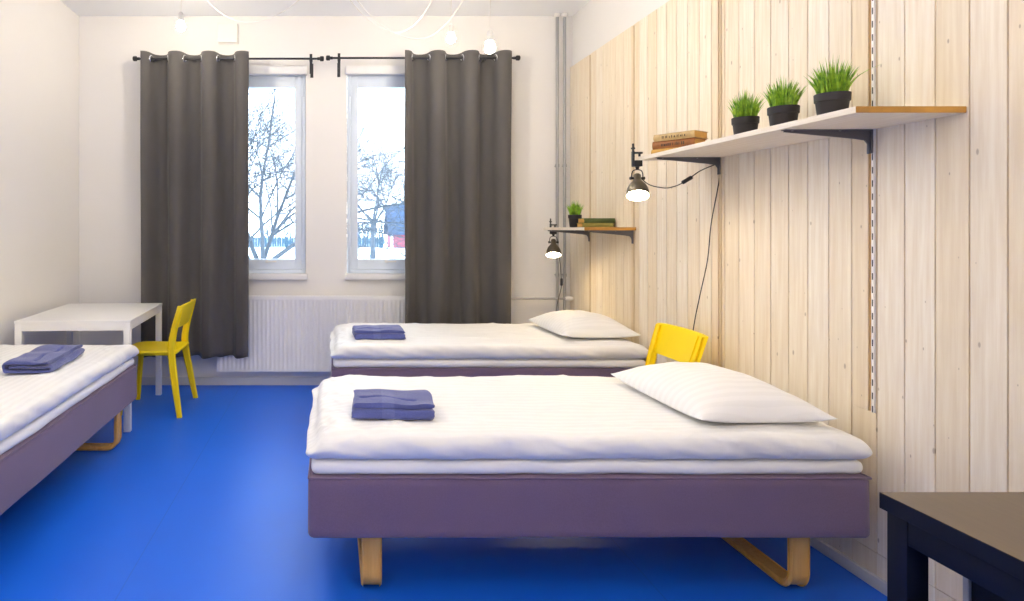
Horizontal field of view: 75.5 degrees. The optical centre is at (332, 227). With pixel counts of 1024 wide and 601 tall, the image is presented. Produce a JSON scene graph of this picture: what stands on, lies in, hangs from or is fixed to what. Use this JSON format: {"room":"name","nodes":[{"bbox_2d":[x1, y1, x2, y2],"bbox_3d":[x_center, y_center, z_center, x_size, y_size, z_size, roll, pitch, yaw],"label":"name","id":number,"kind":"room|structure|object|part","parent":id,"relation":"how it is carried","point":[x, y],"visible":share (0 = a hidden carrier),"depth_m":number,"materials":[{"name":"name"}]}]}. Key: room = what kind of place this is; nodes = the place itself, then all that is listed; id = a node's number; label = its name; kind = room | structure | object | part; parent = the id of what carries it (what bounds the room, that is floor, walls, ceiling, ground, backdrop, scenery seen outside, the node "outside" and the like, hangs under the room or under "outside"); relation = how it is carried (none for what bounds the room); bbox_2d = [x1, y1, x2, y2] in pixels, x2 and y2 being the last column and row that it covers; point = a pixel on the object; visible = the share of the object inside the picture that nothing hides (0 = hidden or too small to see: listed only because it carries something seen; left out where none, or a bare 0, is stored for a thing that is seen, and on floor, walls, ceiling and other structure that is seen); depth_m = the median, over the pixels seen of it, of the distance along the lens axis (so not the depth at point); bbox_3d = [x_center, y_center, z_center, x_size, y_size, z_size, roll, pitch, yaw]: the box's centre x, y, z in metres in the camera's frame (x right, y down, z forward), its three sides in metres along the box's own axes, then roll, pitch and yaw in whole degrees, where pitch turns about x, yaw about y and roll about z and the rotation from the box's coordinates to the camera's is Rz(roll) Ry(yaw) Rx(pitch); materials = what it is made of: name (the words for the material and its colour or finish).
{"room":"dormitory","nodes":[
{"label":"dormitory","id":0,"kind":"room"},
{"bbox_2d":[0,0,78,344],"bbox_3d":[-2.259,-0.236,1.335,0.150,3.172,8.170,0,0,0],"label":"wall","id":1,"kind":"structure","parent":0,"point":[39,39],"depth_m":4.69,"materials":[{"name":"white paint"}]},
{"bbox_2d":[60,0,589,15],"bbox_3d":[-0.047,-1.872,1.485,4.574,0.100,8.470,0,0,0],"label":"ceiling","id":2,"kind":"structure","parent":0,"point":[80,7],"depth_m":5.18,"materials":[{"name":"white paint"}]},
{"bbox_2d":[177,0,184,30],"bbox_3d":[-1.110,-1.630,4.600,0.062,0.384,0.062,0,0,0],"label":"pendant bulb","id":3,"kind":"object","parent":2,"relation":"hanging from","point":[180,26],"visible":1,"depth_m":4.58,"materials":[{"name":"white glass"}]},
{"bbox_2d":[178,12,183,21],"bbox_3d":[-1.110,-1.543,4.600,0.044,0.069,0.044,0,0,0],"label":"socket","id":4,"kind":"object","parent":3,"relation":"attached to","point":[180,16],"depth_m":4.58,"materials":[{"name":"white plastic"}]},
{"bbox_3d":[-1.110,-1.475,4.600,0.062,0.074,0.062,0,0,0],"label":"bulb","id":5,"kind":"part","parent":3,"relation":"part of","materials":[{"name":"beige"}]},
{"bbox_2d":[206,0,298,21],"bbox_3d":[-0.622,-1.710,4.900,0.817,0.221,0.007,0,0,0],"label":"cord","id":6,"kind":"object","parent":2,"relation":"hanging from","point":[206,0],"visible":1,"depth_m":4.90,"materials":[{"name":"white plastic"}]},
{"bbox_2d":[350,0,431,31],"bbox_3d":[0.421,-1.639,4.700,0.752,0.360,0.007,0,0,0],"label":"cord","id":7,"kind":"object","parent":2,"relation":"hanging from","point":[350,0],"visible":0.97,"depth_m":4.70,"materials":[{"name":"white plastic"}]},
{"bbox_2d":[357,0,462,39],"bbox_3d":[0.460,-1.508,4.000,1.069,0.622,0.007,0,0,0],"label":"cord","id":8,"kind":"object","parent":2,"relation":"hanging from","point":[357,0],"visible":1,"depth_m":4.00,"materials":[{"name":"white plastic"}]},
{"bbox_2d":[447,0,454,42],"bbox_3d":[0.843,-1.571,4.500,0.062,0.502,0.062,0,0,0],"label":"pendant bulb","id":9,"kind":"object","parent":2,"relation":"hanging from","point":[450,38],"visible":1,"depth_m":4.48,"materials":[{"name":"white glass"}]},
{"bbox_2d":[448,24,453,33],"bbox_3d":[0.843,-1.425,4.500,0.044,0.069,0.044,0,0,0],"label":"socket","id":10,"kind":"object","parent":9,"relation":"attached to","point":[450,28],"depth_m":4.48,"materials":[{"name":"white plastic"}]},
{"bbox_3d":[0.843,-1.357,4.500,0.062,0.074,0.062,0,0,0],"label":"bulb","id":11,"kind":"part","parent":9,"relation":"part of","materials":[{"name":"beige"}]},
{"bbox_2d":[485,0,494,53],"bbox_3d":[0.922,-1.423,3.700,0.062,0.797,0.062,0,0,0],"label":"pendant bulb","id":12,"kind":"object","parent":2,"relation":"hanging from","point":[490,47],"visible":1,"depth_m":3.68,"materials":[{"name":"white glass"}]},
{"bbox_2d":[486,30,493,41],"bbox_3d":[0.922,-1.129,3.700,0.044,0.069,0.044,0,0,0],"label":"socket","id":13,"kind":"object","parent":12,"relation":"attached to","point":[489,33],"depth_m":3.68,"materials":[{"name":"white plastic"}]},
{"bbox_3d":[0.922,-1.062,3.700,0.062,0.074,0.062,0,0,0],"label":"bulb","id":14,"kind":"part","parent":12,"relation":"part of","materials":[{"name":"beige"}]},
{"bbox_2d":[79,16,571,376],"bbox_3d":[-0.047,-0.236,5.570,4.574,3.172,0.300,0,0,0],"label":"wall","id":15,"kind":"structure","parent":0,"point":[109,77],"depth_m":5.42,"materials":[{"name":"white paint"}]},
{"bbox_2d":[132,54,323,77],"bbox_3d":[-0.865,-1.354,5.307,1.581,0.165,0.226,0,0,0],"label":"curtain rod","id":16,"kind":"object","parent":15,"relation":"attached to","point":[135,58],"visible":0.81,"depth_m":5.21,"materials":[{"name":"black metal"}]},
{"bbox_2d":[140,51,248,358],"bbox_3d":[-1.133,-0.187,5.215,0.884,2.523,0.143,0,0,0],"label":"curtain","id":17,"kind":"object","parent":16,"relation":"hanging from","point":[194,114],"visible":0.95,"depth_m":5.19,"materials":[{"name":"grey fabric"}]},
{"bbox_2d":[218,23,238,43],"bbox_3d":[-0.900,-1.667,5.397,0.176,0.173,0.045,0,0,0],"label":"junction box","id":18,"kind":"object","parent":15,"relation":"attached to","point":[228,33],"visible":1,"depth_m":5.38,"materials":[{"name":"white plastic"}]},
{"bbox_2d":[142,377,330,384],"bbox_3d":[-0.079,1.315,5.413,4.211,0.070,0.014,0,0,0],"label":"baseboard","id":19,"kind":"structure","parent":15,"relation":"attached to","point":[145,380],"depth_m":5.41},
{"bbox_2d":[249,66,307,279],"bbox_3d":[-0.573,-0.473,5.452,0.712,1.827,0.175,0,0,0],"label":"window","id":20,"kind":"structure","parent":15,"relation":"in","point":[260,77],"depth_m":5.46,"materials":[{"name":"paint"}]},
{"bbox_3d":[-0.573,0.416,5.407,0.712,0.047,0.085,0,0,0],"label":"sill","id":21,"kind":"part","parent":20,"relation":"part of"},
{"bbox_2d":[217,295,404,371],"bbox_3d":[0.120,0.896,5.367,2.200,0.639,0.096,0,0,0],"label":"radiator","id":22,"kind":"object","parent":15,"relation":"attached to","point":[287,333],"visible":0.6,"depth_m":5.33,"materials":[{"name":"white metal"}]},
{"bbox_2d":[249,295,404,298],"bbox_3d":[0.120,0.590,5.354,2.200,0.026,0.070,0,0,0],"label":"grille","id":23,"kind":"object","parent":22,"relation":"attached to","point":[250,296],"depth_m":5.32,"materials":[{"name":"white metal"}]},
{"bbox_2d":[345,66,404,279],"bbox_3d":[0.460,-0.473,5.452,0.716,1.827,0.175,0,0,0],"label":"window","id":24,"kind":"structure","parent":15,"relation":"in","point":[358,77],"depth_m":5.46,"materials":[{"name":"paint"}]},
{"bbox_3d":[0.460,0.416,5.407,0.716,0.047,0.085,0,0,0],"label":"sill","id":25,"kind":"part","parent":24,"relation":"part of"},
{"bbox_2d":[326,53,520,76],"bbox_3d":[0.745,-1.360,5.307,1.606,0.165,0.226,0,0,0],"label":"curtain rod","id":26,"kind":"object","parent":15,"relation":"attached to","point":[328,57],"visible":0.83,"depth_m":5.21,"materials":[{"name":"black metal"}]},
{"bbox_2d":[404,50,511,323],"bbox_3d":[1.026,-0.190,5.215,0.886,2.530,0.143,0,0,0],"label":"curtain","id":27,"kind":"object","parent":26,"relation":"hanging from","point":[457,132],"visible":0.88,"depth_m":5.20,"materials":[{"name":"grey fabric"}]},
{"bbox_2d":[554,13,560,310],"bbox_3d":[1.907,-0.236,5.376,0.056,3.172,0.088,0,0,0],"label":"riser pipe","id":28,"kind":"object","parent":15,"relation":"attached to","point":[556,15],"visible":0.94,"depth_m":5.35,"materials":[{"name":"metal"}]},
{"bbox_2d":[561,13,567,309],"bbox_3d":[1.970,-0.236,5.376,0.056,3.172,0.088,0,0,0],"label":"riser pipe","id":29,"kind":"object","parent":15,"relation":"attached to","point":[563,15],"visible":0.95,"depth_m":5.35,"materials":[{"name":"metal"}]},
{"bbox_2d":[511,296,572,300],"bbox_3d":[1.629,0.597,5.330,0.798,0.038,0.038,0,0,0],"label":"pipe","id":30,"kind":"object","parent":29,"relation":"attached to","point":[567,298],"visible":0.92,"depth_m":5.32,"materials":[{"name":"metal"}]},
{"bbox_2d":[0,385,886,600],"bbox_3d":[-0.047,1.400,1.485,4.574,0.100,8.470,0,0,0],"label":"floor","id":31,"kind":"structure","parent":0,"point":[209,503],"depth_m":2.64,"materials":[{"name":"blue plastic"}]},
{"bbox_2d":[0,358,136,514],"bbox_3d":[-1.712,1.091,3.096,0.884,0.517,2.015,0,0,0],"label":"bed","id":32,"kind":"object","parent":31,"relation":"on","point":[31,453],"visible":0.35,"depth_m":2.98,"materials":[{"name":"fabric"}]},
{"bbox_2d":[0,344,138,441],"bbox_3d":[-1.703,0.778,3.095,0.906,0.106,2.038,0,0,0],"label":"duvet","id":33,"kind":"object","parent":32,"relation":"on","point":[24,397],"visible":0.78,"depth_m":3.05,"materials":[{"name":"fabric"}]},
{"bbox_2d":[2,344,84,372],"bbox_3d":[-1.554,0.700,3.418,0.266,0.069,0.514,0,0,-3],"label":"folded towel","id":34,"kind":"object","parent":33,"relation":"on","point":[48,358],"visible":1,"depth_m":3.28,"materials":[{"name":"fabric"}]},
{"bbox_3d":[-1.712,1.230,3.850,0.820,0.240,0.075,0,0,0],"label":"leg","id":35,"kind":"part","parent":32,"relation":"part of","materials":[{"name":"brown wood"}]},
{"bbox_2d":[14,303,161,431],"bbox_3d":[-1.738,0.980,4.625,0.750,0.740,0.970,0,0,-3],"label":"table","id":36,"kind":"object","parent":31,"relation":"on","point":[70,318],"visible":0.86,"depth_m":4.30,"materials":[{"name":"white paint"}]},
{"bbox_3d":[-2.064,0.989,4.146,0.044,0.722,0.044,0,0,-3],"label":"leg","id":37,"kind":"part","parent":36,"relation":"part of","materials":[{"name":"white paint"}]},
{"bbox_3d":[-2.113,0.989,5.067,0.044,0.722,0.044,0,0,-3],"label":"leg","id":38,"kind":"part","parent":36,"relation":"part of","materials":[{"name":"white paint"}]},
{"bbox_3d":[-1.363,0.989,4.183,0.044,0.722,0.044,0,0,-3],"label":"leg","id":39,"kind":"part","parent":36,"relation":"part of","materials":[{"name":"white paint"}]},
{"bbox_3d":[-1.412,0.989,5.104,0.044,0.722,0.044,0,0,-3],"label":"leg","id":40,"kind":"part","parent":36,"relation":"part of","materials":[{"name":"white paint"}]},
{"bbox_2d":[122,299,197,417],"bbox_3d":[-1.313,0.953,4.745,0.500,0.800,0.558,0,0,0],"label":"chair","id":41,"kind":"object","parent":31,"relation":"on","point":[170,348],"visible":0.81,"depth_m":4.68,"materials":[{"name":"yellow plastic"}]},
{"bbox_3d":[-1.512,1.127,4.945,0.089,0.449,0.044,0,0,42],"label":"leg","id":42,"kind":"part","parent":41,"relation":"part of","materials":[{"name":"yellow plastic"}]},
{"bbox_3d":[-1.325,0.918,4.745,0.330,0.018,0.360,0,0,0],"label":"seat rail","id":43,"kind":"part","parent":41,"relation":"part of","materials":[{"name":"yellow plastic"}]},
{"bbox_3d":[-1.344,0.907,4.745,0.438,0.038,0.431,0,0,0],"label":"seat","id":44,"kind":"part","parent":41,"relation":"part of","materials":[{"name":"yellow plastic"}]},
{"bbox_3d":[-1.132,0.957,4.513,0.115,0.793,0.093,0,0,0],"label":"leg","id":45,"kind":"part","parent":41,"relation":"part of","materials":[{"name":"yellow plastic"}]},
{"bbox_3d":[-1.106,0.639,4.745,0.086,0.172,0.480,0,0,0],"label":"backrest","id":46,"kind":"part","parent":41,"relation":"part of","materials":[{"name":"yellow plastic"}]},
{"bbox_3d":[-1.132,0.957,4.977,0.115,0.793,0.093,0,0,0],"label":"leg","id":47,"kind":"part","parent":41,"relation":"part of","materials":[{"name":"yellow plastic"}]},
{"bbox_2d":[331,357,645,376],"bbox_3d":[0.996,1.091,4.440,2.015,0.517,0.933,0,0,0],"label":"bed","id":48,"kind":"object","parent":31,"relation":"on","point":[339,367],"visible":0.29,"depth_m":3.98,"materials":[{"name":"fabric"}]},
{"bbox_2d":[330,323,647,358],"bbox_3d":[0.995,0.778,4.432,2.037,0.106,0.954,0,0,0],"label":"duvet","id":49,"kind":"object","parent":48,"relation":"on","point":[483,340],"visible":0.92,"depth_m":4.00,"materials":[{"name":"fabric"}]},
{"bbox_2d":[352,325,405,339],"bbox_3d":[0.305,0.702,4.261,0.343,0.066,0.282,0,0,-2],"label":"folded towel","id":50,"kind":"object","parent":49,"relation":"on","point":[368,332],"visible":1,"depth_m":4.14,"materials":[{"name":"fabric"}]},
{"bbox_2d":[529,310,639,337],"bbox_3d":[1.742,0.662,4.440,0.500,0.144,0.720,0,0,-1],"label":"pillow","id":51,"kind":"object","parent":49,"relation":"on","point":[568,323],"visible":1,"depth_m":4.18,"materials":[{"name":"fabric"}]},
{"bbox_2d":[308,458,871,586],"bbox_3d":[0.916,1.091,2.707,2.015,0.517,0.934,0,0,0],"label":"bed","id":52,"kind":"object","parent":31,"relation":"on","point":[369,501],"visible":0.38,"depth_m":2.24,"materials":[{"name":"fabric"}]},
{"bbox_3d":[0.143,1.230,2.708,0.075,0.240,0.780,0,0,0],"label":"leg","id":53,"kind":"part","parent":52,"relation":"part of","materials":[{"name":"brown wood"}]},
{"bbox_2d":[306,375,872,458],"bbox_3d":[0.914,0.779,2.699,2.040,0.105,0.956,0,0,0],"label":"duvet","id":54,"kind":"object","parent":52,"relation":"on","point":[514,416],"visible":0.85,"depth_m":2.32,"materials":[{"name":"fabric"}]},
{"bbox_2d":[351,389,434,419],"bbox_3d":[0.238,0.701,2.526,0.324,0.067,0.266,0,0,3],"label":"folded towel","id":55,"kind":"object","parent":54,"relation":"on","point":[387,404],"visible":1,"depth_m":2.42,"materials":[{"name":"fabric"}]},
{"bbox_2d":[611,362,836,422],"bbox_3d":[1.584,0.663,2.655,0.504,0.146,0.724,0,0,-1],"label":"pillow","id":56,"kind":"object","parent":54,"relation":"on","point":[698,390],"visible":1,"depth_m":2.42,"materials":[{"name":"fabric"}]},
{"bbox_3d":[1.723,1.230,2.708,0.075,0.240,0.780,0,0,0],"label":"leg","id":57,"kind":"part","parent":52,"relation":"part of","materials":[{"name":"brown wood"}]},
{"bbox_2d":[645,323,707,364],"bbox_3d":[1.697,0.953,3.475,0.500,0.800,0.558,0,0,0],"label":"chair","id":58,"kind":"object","parent":31,"relation":"on","point":[678,343],"visible":0.15,"depth_m":3.50,"materials":[{"name":"yellow plastic"}]},
{"bbox_3d":[1.878,0.957,3.707,0.115,0.793,0.093,0,0,0],"label":"leg","id":59,"kind":"part","parent":58,"relation":"part of","materials":[{"name":"yellow plastic"}]},
{"bbox_3d":[1.878,0.957,3.243,0.115,0.793,0.093,0,0,0],"label":"leg","id":60,"kind":"part","parent":58,"relation":"part of","materials":[{"name":"yellow plastic"}]},
{"bbox_2d":[879,492,1023,600],"bbox_3d":[1.660,0.989,0.960,0.720,0.722,1.080,0,0,0],"label":"table","id":61,"kind":"object","parent":31,"relation":"on","point":[978,536],"visible":1,"depth_m":1.39,"materials":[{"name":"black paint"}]},
{"bbox_3d":[1.335,1.008,1.464,0.050,0.684,0.052,0,0,0],"label":"leg","id":62,"kind":"part","parent":61,"relation":"part of","materials":[{"name":"blue paint"}]},
{"bbox_2d":[570,0,1023,600],"bbox_3d":[2.140,-0.236,1.335,0.200,3.172,8.170,0,0,0],"label":"wall","id":63,"kind":"structure","parent":0,"point":[949,415],"depth_m":2.52,"materials":[{"name":"brown wood"}]},
{"bbox_2d":[589,55,590,311],"bbox_3d":[2.036,-0.320,4.990,0.008,2.100,0.012,0,0,0],"label":"wall rail","id":64,"kind":"object","parent":63,"relation":"attached to","point":[589,55],"visible":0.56,"depth_m":4.98,"materials":[{"name":"beige wood"}]},
{"bbox_2d":[548,230,589,240],"bbox_3d":[1.865,0.061,4.990,0.330,0.090,0.024,0,0,0],"label":"shelf bracket","id":65,"kind":"object","parent":64,"relation":"attached to","point":[562,231],"visible":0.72,"depth_m":4.99,"materials":[{"name":"grey metal"}]},
{"bbox_2d":[544,227,635,229],"bbox_3d":[1.865,0.005,4.645,0.349,0.021,0.820,0,0,0],"label":"wall shelf","id":66,"kind":"object","parent":63,"relation":"attached to","point":[545,228],"visible":0.97,"depth_m":4.24,"materials":[{"name":"brown wood"}]},
{"bbox_2d":[546,219,562,309],"bbox_3d":[1.780,0.503,5.068,0.117,1.157,0.256,0,0,23],"label":"lamp","id":67,"kind":"object","parent":66,"relation":"attached to","point":[553,250],"visible":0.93,"depth_m":5.03,"materials":[{"name":"black metal"}]},
{"bbox_3d":[1.751,0.163,5.008,0.116,0.154,0.124,0,0,0],"label":"lamp shade","id":68,"kind":"part","parent":67,"relation":"part of","materials":[{"name":"grey metal"}]},
{"bbox_3d":[1.819,0.612,5.122,0.051,0.938,0.128,0,0,34],"label":"cord","id":69,"kind":"part","parent":67,"relation":"part of","materials":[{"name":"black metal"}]},
{"bbox_2d":[566,200,583,226],"bbox_3d":[1.837,-0.115,4.784,0.138,0.220,0.144,0,0,0],"label":"potted grass","id":70,"kind":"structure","parent":66,"relation":"on","point":[575,210],"depth_m":4.75,"materials":[{"name":"plant"}]},
{"bbox_2d":[568,215,581,226],"bbox_3d":[1.835,-0.052,4.780,0.098,0.095,0.098,0,0,0],"label":"pot","id":71,"kind":"object","parent":70,"relation":"on","point":[573,219],"depth_m":4.74,"materials":[{"name":"plastic"}]},
{"bbox_2d":[577,223,613,226],"bbox_3d":[1.903,-0.021,4.578,0.220,0.030,0.132,0,0,3],"label":"book","id":72,"kind":"object","parent":66,"relation":"on","point":[578,224],"visible":0.8,"depth_m":4.52,"materials":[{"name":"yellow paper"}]},
{"bbox_2d":[578,218,614,222],"bbox_3d":[1.913,-0.053,4.582,0.220,0.034,0.132,0,0,1],"label":"book","id":73,"kind":"object","parent":72,"relation":"on","point":[580,220],"visible":0.97,"depth_m":4.52,"materials":[{"name":"paper"}]},
{"bbox_2d":[633,25,634,331],"bbox_3d":[2.036,-0.320,4.265,0.008,2.100,0.012,0,0,0],"label":"wall rail","id":74,"kind":"object","parent":63,"relation":"attached to","point":[633,25],"visible":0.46,"depth_m":4.26,"materials":[{"name":"beige wood"}]},
{"bbox_2d":[584,230,633,243],"bbox_3d":[1.865,0.061,4.265,0.330,0.090,0.024,0,0,0],"label":"shelf bracket","id":75,"kind":"object","parent":74,"relation":"attached to","point":[630,233],"visible":1,"depth_m":4.26,"materials":[{"name":"grey metal"}]},
{"bbox_2d":[719,0,721,366],"bbox_3d":[2.036,-0.320,3.310,0.008,2.100,0.012,0,0,0],"label":"wall rail","id":76,"kind":"object","parent":63,"relation":"attached to","point":[720,1],"visible":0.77,"depth_m":3.30,"materials":[{"name":"beige wood"}]},
{"bbox_2d":[656,157,720,174],"bbox_3d":[1.865,-0.326,3.310,0.330,0.090,0.024,0,0,0],"label":"shelf bracket","id":77,"kind":"object","parent":76,"relation":"attached to","point":[716,161],"visible":1,"depth_m":3.31,"materials":[{"name":"grey metal"}]},
{"bbox_2d":[639,106,966,160],"bbox_3d":[1.861,-0.382,2.748,0.356,0.021,1.443,0,0,0],"label":"wall shelf","id":78,"kind":"object","parent":63,"relation":"attached to","point":[857,117],"visible":0.86,"depth_m":2.35,"materials":[{"name":"white laminate"},{"name":"wood"},{"name":"black metal"}]},
{"bbox_2d":[651,147,678,153],"bbox_3d":[1.851,-0.409,3.380,0.137,0.033,0.220,0,0,-34],"label":"book","id":79,"kind":"object","parent":78,"relation":"on","point":[656,150],"visible":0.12,"depth_m":3.40,"materials":[{"name":"paper"}]},
{"bbox_2d":[652,137,706,149],"bbox_3d":[1.857,-0.447,3.380,0.138,0.042,0.220,0,0,-36],"label":"book","id":80,"kind":"object","parent":79,"relation":"on","point":[687,141],"visible":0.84,"depth_m":3.33,"materials":[{"name":"paper"}]},
{"bbox_2d":[661,141,683,145],"bbox_3d":[1.800,-0.447,3.341,0.001,0.017,0.120,0,0,-36],"label":"print","id":81,"kind":"object","parent":80,"relation":"on","point":[667,144],"depth_m":3.35},
{"bbox_2d":[653,130,707,141],"bbox_3d":[1.857,-0.487,3.368,0.138,0.036,0.220,0,0,-32],"label":"book","id":82,"kind":"object","parent":80,"relation":"on","point":[692,133],"visible":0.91,"depth_m":3.30,"materials":[{"name":"paper"}]},
{"bbox_2d":[626,144,718,329],"bbox_3d":[1.823,0.273,3.410,0.462,1.471,0.165,0,0,0],"label":"lamp","id":83,"kind":"object","parent":78,"relation":"attached to","point":[637,190],"visible":0.93,"depth_m":3.42,"materials":[{"name":"black metal"}]},
{"bbox_3d":[1.655,-0.211,3.421,0.087,0.085,0.082,0,0,0],"label":"bulb","id":84,"kind":"part","parent":83,"relation":"part of","materials":[{"name":"white glass"}]},
{"bbox_3d":[1.650,-0.224,3.420,0.116,0.154,0.127,0,0,0],"label":"lamp shade","id":85,"kind":"part","parent":83,"relation":"part of","materials":[{"name":"grey metal"}]},
{"bbox_2d":[681,176,692,183],"bbox_3d":[1.899,-0.258,3.380,0.057,0.046,0.021,0,0,12],"label":"switch","id":86,"kind":"object","parent":83,"relation":"attached to","point":[689,178],"depth_m":3.37,"materials":[{"name":"black plastic"}]},
{"bbox_2d":[729,89,765,134],"bbox_3d":[1.869,-0.517,2.842,0.162,0.250,0.149,0,0,0],"label":"potted grass","id":87,"kind":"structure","parent":78,"relation":"on","point":[745,118],"depth_m":2.81,"materials":[{"name":"plant"}]},
{"bbox_2d":[731,116,759,134],"bbox_3d":[1.862,-0.445,2.845,0.108,0.106,0.108,0,0,0],"label":"pot","id":88,"kind":"object","parent":87,"relation":"attached to","point":[740,124],"depth_m":2.81,"materials":[{"name":"plastic"}]},
{"bbox_2d":[760,75,805,125],"bbox_3d":[1.855,-0.515,2.606,0.171,0.246,0.155,0,0,0],"label":"potted grass","id":89,"kind":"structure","parent":78,"relation":"on","point":[783,108],"depth_m":2.57,"materials":[{"name":"plant"}]},
{"bbox_2d":[767,104,799,125],"bbox_3d":[1.862,-0.446,2.605,0.112,0.108,0.112,0,0,0],"label":"pot","id":90,"kind":"object","parent":89,"relation":"attached to","point":[777,114],"depth_m":2.57,"materials":[{"name":"plastic"}]},
{"bbox_2d":[806,55,880,114],"bbox_3d":[1.917,-0.522,2.328,0.294,0.259,0.163,0,0,25],"label":"potted grass","id":91,"kind":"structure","parent":78,"relation":"on","point":[832,91],"depth_m":2.32,"materials":[{"name":"plant"}]},
{"bbox_2d":[813,91,851,114],"bbox_3d":[1.862,-0.446,2.350,0.112,0.108,0.112,0,0,0],"label":"pot","id":92,"kind":"object","parent":91,"relation":"attached to","point":[824,101],"depth_m":2.31,"materials":[{"name":"plastic"}]},
{"bbox_2d":[810,538,886,595],"bbox_3d":[2.041,1.327,1.410,0.025,0.045,8.020,0,0,0],"label":"baseboard","id":93,"kind":"structure","parent":63,"relation":"attached to","point":[867,576],"depth_m":2.47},
{"bbox_2d":[871,0,875,412],"bbox_3d":[2.036,-0.338,2.373,0.008,2.065,0.013,0,0,0],"label":"wall rail","id":94,"kind":"object","parent":63,"relation":"attached to","point":[873,2],"visible":1,"depth_m":2.37,"materials":[{"name":"silver metal"}]},
{"bbox_2d":[781,129,872,153],"bbox_3d":[1.865,-0.326,2.380,0.330,0.090,0.024,0,0,0],"label":"shelf bracket","id":95,"kind":"object","parent":94,"relation":"attached to","point":[866,135],"visible":1,"depth_m":2.38,"materials":[{"name":"grey metal"}]},
{"label":"outside","id":96,"kind":"structure","parent":0,"visible":0},
{"bbox_2d":[249,239,404,258],"bbox_3d":[0.000,2.353,72.900,240.000,0.173,134.000,0,0,0],"label":"snowy ground","id":97,"kind":"structure","parent":96,"point":[271,253],"depth_m":60.36,"materials":[{"name":"white snow"}]},
{"bbox_2d":[249,215,384,243],"bbox_3d":[-8.022,0.058,93.914,65.360,4.646,10.099,0,0,0],"label":"thicket","id":98,"kind":"object","parent":97,"relation":"on","point":[287,228],"visible":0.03,"depth_m":93.10,"materials":[{"name":"plant"}]},
{"bbox_2d":[253,236,382,247],"bbox_3d":[-4.037,1.650,74.065,19.925,1.400,0.170,0,0,0],"label":"fence","id":99,"kind":"object","parent":97,"relation":"on","point":[285,243],"visible":0.2,"depth_m":73.99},
{"bbox_2d":[248,89,404,258],"bbox_3d":[-1.922,-1.448,16.402,14.874,10.970,10.739,0,0,-9],"label":"outdoor view","id":100,"kind":"object","parent":97,"relation":"on","point":[282,166],"visible":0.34,"depth_m":15.74,"materials":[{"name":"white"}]},
{"bbox_2d":[358,127,403,258],"bbox_3d":[2.124,-2.925,45.282,11.874,10.551,10.469,0,0,-11],"label":"bare tree","id":101,"kind":"object","parent":97,"relation":"on","point":[398,147],"visible":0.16,"depth_m":45.59,"materials":[{"name":"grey plant"}]},
{"bbox_2d":[358,159,403,209],"bbox_3d":[7.896,-4.171,83.346,15.518,13.042,13.222,0,0,0],"label":"bare tree","id":102,"kind":"object","parent":97,"relation":"on","point":[381,159],"visible":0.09,"depth_m":83.72,"materials":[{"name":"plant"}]},
{"bbox_2d":[383,205,404,246],"bbox_3d":[12.300,-0.225,77.000,11.700,5.150,7.000,0,0,0],"label":"barn","id":103,"kind":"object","parent":97,"relation":"on","point":[391,213],"visible":0.1,"depth_m":74.42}
]}

